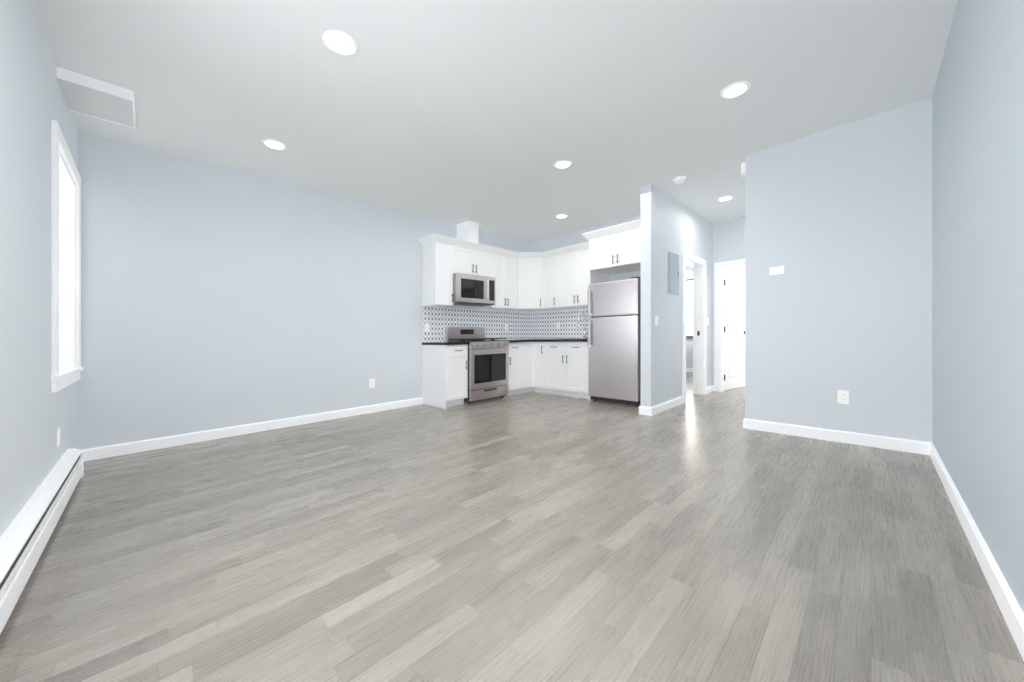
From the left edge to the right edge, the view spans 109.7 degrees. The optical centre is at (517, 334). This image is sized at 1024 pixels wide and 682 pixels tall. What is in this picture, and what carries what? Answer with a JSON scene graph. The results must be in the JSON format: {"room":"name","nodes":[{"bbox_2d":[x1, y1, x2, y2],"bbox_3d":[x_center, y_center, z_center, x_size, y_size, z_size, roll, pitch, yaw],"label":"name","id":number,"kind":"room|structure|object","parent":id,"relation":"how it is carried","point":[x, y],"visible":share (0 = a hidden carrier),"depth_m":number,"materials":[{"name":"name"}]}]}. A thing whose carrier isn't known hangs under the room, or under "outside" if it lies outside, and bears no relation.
{"room":"empty living room","nodes":[
{"label":"empty living room","id":0,"kind":"room"},
{"bbox_2d":[0,0,77,536],"bbox_3d":[-1.937,-0.357,1.171,5.482,2.856,0.200,0,0,44],"label":"wall","id":1,"kind":"structure","parent":0,"point":[36,413],"depth_m":1.78,"materials":[{"name":"blue paint"}]},
{"bbox_2d":[0,448,83,633],"bbox_3d":[-2.305,0.923,1.728,2.634,0.258,0.076,0,0,44],"label":"heater","id":2,"kind":"object","parent":1,"relation":"attached to","point":[25,536],"visible":0.98,"depth_m":1.61,"materials":[{"name":"white metal"}]},
{"bbox_2d":[57,428,59,446],"bbox_3d":[-3.011,0.673,2.372,0.072,0.116,0.008,0,0,44],"label":"outlet","id":3,"kind":"object","parent":1,"relation":"attached to","point":[58,437],"visible":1,"depth_m":2.35,"materials":[{"name":"white plastic"}]},
{"bbox_2d":[51,120,83,392],"bbox_3d":[-3.306,-0.475,2.546,1.145,1.690,0.224,0,0,44],"label":"window","id":4,"kind":"structure","parent":1,"relation":"in","point":[64,183],"depth_m":2.87,"materials":[{"name":"white"}]},
{"bbox_2d":[78,131,528,449],"bbox_3d":[-0.066,-0.393,6.846,0.200,2.922,10.522,0,0,44],"label":"wall","id":5,"kind":"structure","parent":0,"point":[213,296],"depth_m":3.74,"materials":[{"name":"blue paint"}]},
{"bbox_2d":[84,397,422,460],"bbox_3d":[-2.536,0.995,4.177,0.016,0.142,3.251,0,0,44],"label":"baseboard","id":6,"kind":"structure","parent":5,"relation":"attached to","point":[157,443],"depth_m":3.73,"materials":[{"name":"white wood"}]},
{"bbox_2d":[369,379,374,387],"bbox_3d":[-1.928,0.645,4.801,0.008,0.116,0.072,0,0,44],"label":"outlet","id":7,"kind":"object","parent":5,"relation":"attached to","point":[371,383],"visible":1,"depth_m":4.79,"materials":[{"name":"white plastic"}]},
{"bbox_2d":[422,239,453,306],"bbox_3d":[-1.172,-0.880,5.344,0.323,0.914,0.325,0,0,44],"label":"upper cabinet","id":8,"kind":"object","parent":5,"relation":"attached to","point":[437,256],"depth_m":5.23,"materials":[{"name":"white wood"}]},
{"bbox_2d":[454,243,489,276],"bbox_3d":[-0.792,-1.130,5.732,0.323,0.434,0.760,0,0,44],"label":"upper cabinet","id":9,"kind":"object","parent":5,"relation":"attached to","point":[467,260],"depth_m":5.59,"materials":[{"name":"white wood"}]},
{"bbox_2d":[453,273,494,305],"bbox_3d":[-0.743,-0.697,5.684,0.459,0.455,0.756,0,0,44],"label":"microwave","id":10,"kind":"object","parent":9,"relation":"attached to","point":[472,290],"visible":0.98,"depth_m":5.51,"materials":[{"name":"silver metal"}]},
{"bbox_2d":[422,306,528,341],"bbox_3d":[-0.577,-0.171,6.175,0.009,0.565,2.345,0,0,44],"label":"tile backsplash","id":11,"kind":"structure","parent":5,"relation":"attached to","point":[438,318],"depth_m":6.08,"materials":[{"name":"white tile"}]},
{"bbox_2d":[425,323,428,330],"bbox_3d":[-1.343,-0.114,5.382,0.007,0.117,0.072,0,0,44],"label":"outlet","id":12,"kind":"object","parent":11,"relation":"attached to","point":[426,326],"visible":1,"depth_m":5.38,"materials":[{"name":"white plastic"}]},
{"bbox_2d":[479,251,517,310],"bbox_3d":[-0.280,-0.896,6.222,0.367,0.917,0.657,0,0,44],"label":"upper cabinet","id":13,"kind":"object","parent":5,"relation":"attached to","point":[503,267],"depth_m":6.09,"materials":[{"name":"white wood"}]},
{"bbox_2d":[518,252,541,310],"bbox_3d":[0.233,-0.907,6.530,0.667,0.922,0.703,0,0,44],"label":"upper cabinet","id":14,"kind":"object","parent":5,"relation":"attached to","point":[529,265],"depth_m":6.34,"materials":[{"name":"white wood"}]},
{"bbox_2d":[457,221,478,242],"bbox_3d":[-0.789,-1.555,5.757,0.295,0.433,0.210,0,0,44],"label":"chase","id":15,"kind":"object","parent":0,"point":[467,230],"visible":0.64,"depth_m":5.66,"materials":[{"name":"white paint"}]},
{"bbox_2d":[34,0,957,242],"bbox_3d":[2.676,-1.909,4.014,8.082,0.405,10.722,0,0,44],"label":"ceiling","id":16,"kind":"structure","parent":0,"point":[486,115],"depth_m":2.60,"materials":[{"name":"paint"}]},
{"bbox_2d":[57,67,135,128],"bbox_3d":[-3.011,-1.690,2.607,0.474,0.080,0.342,0,0,44],"label":"panel","id":17,"kind":"object","parent":16,"relation":"attached to","point":[91,97],"visible":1,"depth_m":2.54,"materials":[{"name":"paint"}]},
{"bbox_2d":[261,139,286,149],"bbox_3d":[-2.216,-1.737,3.296,0.196,0.010,0.196,0,0,44],"label":"recessed light","id":18,"kind":"object","parent":16,"relation":"in","point":[274,144],"visible":1,"depth_m":3.29,"materials":[{"name":"white plastic"}]},
{"bbox_2d":[322,30,357,56],"bbox_3d":[-1.067,-1.759,2.182,0.196,0.010,0.196,0,0,44],"label":"recessed light","id":19,"kind":"object","parent":16,"relation":"in","point":[340,43],"visible":1,"depth_m":2.17,"materials":[{"name":"white plastic"}]},
{"bbox_2d":[555,214,567,217],"bbox_3d":[0.671,-1.792,5.451,0.196,0.010,0.196,0,0,44],"label":"recessed light","id":20,"kind":"object","parent":16,"relation":"in","point":[561,216],"visible":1,"depth_m":5.45,"materials":[{"name":"white plastic"}]},
{"bbox_2d":[554,160,571,168],"bbox_3d":[0.481,-1.788,3.788,0.196,0.010,0.196,0,0,44],"label":"recessed light","id":21,"kind":"object","parent":16,"relation":"in","point":[562,164],"visible":1,"depth_m":3.78,"materials":[{"name":"white plastic"}]},
{"bbox_2d":[673,176,685,183],"bbox_3d":[1.892,-1.799,4.197,0.140,0.042,0.140,0,0,44],"label":"smoke detector","id":22,"kind":"object","parent":16,"relation":"attached to","point":[679,179],"visible":1,"depth_m":4.16,"materials":[{"name":"white plastic"}]},
{"bbox_2d":[717,196,733,200],"bbox_3d":[2.805,-1.833,4.856,0.196,0.010,0.196,0,0,44],"label":"recessed light","id":23,"kind":"object","parent":16,"relation":"in","point":[725,198],"visible":1,"depth_m":4.84,"materials":[{"name":"white plastic"}]},
{"bbox_2d":[720,81,750,98],"bbox_3d":[1.616,-1.810,2.674,0.196,0.010,0.196,0,0,44],"label":"recessed light","id":24,"kind":"object","parent":16,"relation":"in","point":[735,90],"visible":1,"depth_m":2.67,"materials":[{"name":"white plastic"}]},
{"bbox_2d":[0,372,1023,681],"bbox_3d":[2.326,1.025,3.658,8.082,0.418,11.722,0,0,44],"label":"floor","id":25,"kind":"structure","parent":0,"point":[532,536],"depth_m":1.60,"materials":[{"name":"grey wood"}]},
{"bbox_2d":[422,344,467,408],"bbox_3d":[-1.053,0.578,5.265,0.603,0.888,0.378,0,0,44],"label":"base cabinet","id":26,"kind":"object","parent":25,"relation":"on","point":[444,367],"depth_m":5.08,"materials":[{"name":"white wood"}]},
{"bbox_2d":[422,342,468,344],"bbox_3d":[-1.047,0.122,5.250,0.633,0.048,0.391,0,0,44],"label":"countertop","id":27,"kind":"structure","parent":26,"relation":"on","point":[423,343],"depth_m":5.05,"materials":[{"name":"black stone"}]},
{"bbox_2d":[445,327,508,403],"bbox_3d":[-0.608,0.440,5.635,0.700,1.150,0.758,0,0,44],"label":"range","id":28,"kind":"object","parent":25,"relation":"on","point":[488,368],"visible":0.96,"depth_m":5.45,"materials":[{"name":"grey metal"}]},
{"bbox_2d":[503,342,521,396],"bbox_3d":[-0.267,0.565,6.066,0.603,0.915,0.318,0,0,44],"label":"base cabinet","id":29,"kind":"object","parent":25,"relation":"on","point":[515,348],"depth_m":5.90,"materials":[{"name":"white wood"}]},
{"bbox_2d":[508,339,530,342],"bbox_3d":[-0.177,0.101,6.135,0.635,0.059,0.547,0,0,44],"label":"countertop","id":30,"kind":"structure","parent":29,"relation":"on","point":[510,341],"depth_m":5.97,"materials":[{"name":"black stone"}]},
{"bbox_2d":[530,342,545,392],"bbox_3d":[0.581,0.556,6.258,0.375,0.931,0.603,0,0,44],"label":"base cabinet","id":31,"kind":"object","parent":25,"relation":"on","point":[537,350],"depth_m":6.08,"materials":[{"name":"white wood"}]},
{"bbox_2d":[546,342,592,400],"bbox_3d":[0.952,0.556,5.894,0.907,0.931,0.603,0,0,44],"label":"base cabinet","id":32,"kind":"object","parent":25,"relation":"on","point":[557,368],"depth_m":5.65,"materials":[{"name":"white wood"}]},
{"bbox_2d":[531,339,586,341],"bbox_3d":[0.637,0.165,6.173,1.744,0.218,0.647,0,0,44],"label":"countertop","id":33,"kind":"structure","parent":32,"relation":"on","point":[532,340],"depth_m":5.71,"materials":[{"name":"black stone"}]},
{"bbox_2d":[578,311,586,338],"bbox_3d":[1.090,-0.164,5.975,0.100,0.454,0.215,0,0,44],"label":"faucet","id":34,"kind":"object","parent":33,"relation":"on","point":[584,332],"visible":1,"depth_m":6.02,"materials":[{"name":"silver metal"}]},
{"bbox_2d":[587,277,640,406],"bbox_3d":[1.519,0.102,5.216,0.760,1.743,0.722,0,0,44],"label":"fridge","id":35,"kind":"object","parent":25,"relation":"on","point":[614,338],"visible":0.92,"depth_m":4.97,"materials":[{"name":"grey metal"}]},
{"bbox_2d":[529,214,640,338],"bbox_3d":[1.262,-0.418,6.106,2.734,2.817,0.130,0,0,44],"label":"wall","id":36,"kind":"structure","parent":0,"point":[564,240],"depth_m":6.27,"materials":[{"name":"blue paint"}]},
{"bbox_2d":[530,307,588,338],"bbox_3d":[0.871,-0.199,6.389,1.715,0.557,0.010,0,0,44],"label":"tile backsplash","id":37,"kind":"structure","parent":36,"relation":"attached to","point":[543,324],"depth_m":6.51,"materials":[{"name":"white tile"}]},
{"bbox_2d":[542,247,593,309],"bbox_3d":[0.938,-0.921,6.071,1.173,0.925,0.370,0,0,44],"label":"upper cabinet","id":38,"kind":"object","parent":36,"relation":"attached to","point":[557,278],"depth_m":6.02,"materials":[{"name":"white wood"}]},
{"bbox_2d":[586,223,640,274],"bbox_3d":[1.622,-1.199,5.226,0.983,0.496,0.618,0,0,44],"label":"upper cabinet","id":39,"kind":"object","parent":36,"relation":"attached to","point":[611,252],"depth_m":5.08,"materials":[{"name":"white wood"}]},
{"bbox_2d":[686,265,692,367],"bbox_3d":[4.175,-0.474,9.073,2.734,2.818,0.200,0,0,44],"label":"wall","id":40,"kind":"structure","parent":0,"point":[689,341],"depth_m":8.87,"materials":[{"name":"blue paint"}]},
{"bbox_2d":[686,278,692,337],"bbox_3d":[4.217,-0.651,8.935,1.160,1.487,0.140,0,0,44],"label":"bedroom window","id":41,"kind":"structure","parent":40,"relation":"in","point":[689,336],"depth_m":8.90,"materials":[{"name":"white metal"}]},
{"bbox_2d":[641,183,744,406],"bbox_3d":[3.551,-0.462,6.394,0.130,2.856,5.700,0,0,44],"label":"wall","id":42,"kind":"structure","parent":0,"point":[671,224],"depth_m":4.60,"materials":[{"name":"blue paint"}]},
{"bbox_2d":[639,406,647,414],"bbox_3d":[1.611,0.916,4.503,0.043,0.102,0.316,0,0,44],"label":"baseboard","id":43,"kind":"structure","parent":42,"relation":"attached to","point":[643,410],"depth_m":4.36,"materials":[{"name":"white wood"}]},
{"bbox_2d":[648,396,683,415],"bbox_3d":[1.955,0.909,4.663,0.016,0.112,1.026,0,0,44],"label":"baseboard","id":44,"kind":"structure","parent":42,"relation":"attached to","point":[659,408],"depth_m":4.58,"materials":[{"name":"white wood"}]},
{"bbox_2d":[668,251,678,294],"bbox_3d":[2.085,-0.815,4.792,0.020,0.545,0.360,0,0,44],"label":"electrical panel","id":45,"kind":"object","parent":42,"relation":"attached to","point":[673,273],"visible":1,"depth_m":4.76,"materials":[{"name":"grey"}]},
{"bbox_2d":[682,251,705,402],"bbox_3d":[2.602,-0.115,5.427,0.166,2.135,0.970,0,0,44],"label":"door frame","id":46,"kind":"structure","parent":42,"relation":"attached to","point":[697,264],"depth_m":5.67,"materials":[{"name":"white wood"}]},
{"bbox_2d":[706,385,713,393],"bbox_3d":[3.124,0.886,5.853,0.017,0.103,0.370,0,0,44],"label":"baseboard","id":47,"kind":"structure","parent":42,"relation":"attached to","point":[709,389],"depth_m":5.84,"materials":[{"name":"white wood"}]},
{"bbox_2d":[713,217,744,384],"bbox_3d":[5.083,-0.492,4.280,5.018,2.848,0.130,0,0,44],"label":"wall","id":48,"kind":"structure","parent":0,"point":[728,240],"depth_m":5.84,"materials":[{"name":"blue paint"}]},
{"bbox_2d":[714,259,744,391],"bbox_3d":[3.656,-0.134,5.680,0.960,2.133,0.166,0,0,44],"label":"door frame","id":49,"kind":"structure","parent":48,"relation":"attached to","point":[720,268],"depth_m":5.92,"materials":[{"name":"white wood"}]},
{"bbox_2d":[724,270,744,389],"bbox_3d":[3.761,-0.086,6.200,0.233,2.014,0.756,0,0,44],"label":"door leaf","id":50,"kind":"structure","parent":48,"relation":"in","point":[734,329],"depth_m":6.18,"materials":[{"name":"white wood"}]},
{"bbox_2d":[745,151,760,420],"bbox_3d":[3.177,-0.455,4.450,0.130,2.811,2.297,0,0,44],"label":"wall","id":51,"kind":"structure","parent":0,"point":[752,161],"depth_m":3.63,"materials":[{"name":"blue paint"}]},
{"bbox_2d":[741,162,744,176],"bbox_3d":[2.348,-1.710,3.727,0.040,0.122,0.096,0,0,44],"label":"alarm box","id":52,"kind":"object","parent":51,"relation":"attached to","point":[743,169],"visible":0.62,"depth_m":3.70,"materials":[{"name":"white plastic"}]},
{"bbox_2d":[761,97,931,442],"bbox_3d":[2.868,-0.448,3.227,1.104,2.797,0.141,0,0,44],"label":"wall","id":53,"kind":"structure","parent":0,"point":[838,223],"depth_m":3.12,"materials":[{"name":"blue paint"}]},
{"bbox_2d":[744,418,923,453],"bbox_3d":[2.757,0.893,3.241,1.200,0.116,0.016,0,0,44],"label":"baseboard","id":54,"kind":"structure","parent":53,"relation":"attached to","point":[905,445],"depth_m":3.16,"materials":[{"name":"white wood"}]},
{"bbox_2d":[932,0,1023,612],"bbox_3d":[1.700,-0.427,1.106,0.200,2.845,4.804,0,0,44],"label":"wall","id":55,"kind":"structure","parent":0,"point":[978,269],"depth_m":1.54,"materials":[{"name":"blue paint"}]},
{"bbox_2d":[924,442,1023,660],"bbox_3d":[1.578,0.916,1.135,0.016,0.161,4.674,0,0,44],"label":"baseboard","id":56,"kind":"structure","parent":55,"relation":"attached to","point":[1010,608],"depth_m":1.43,"materials":[{"name":"white wood"}]}
]}

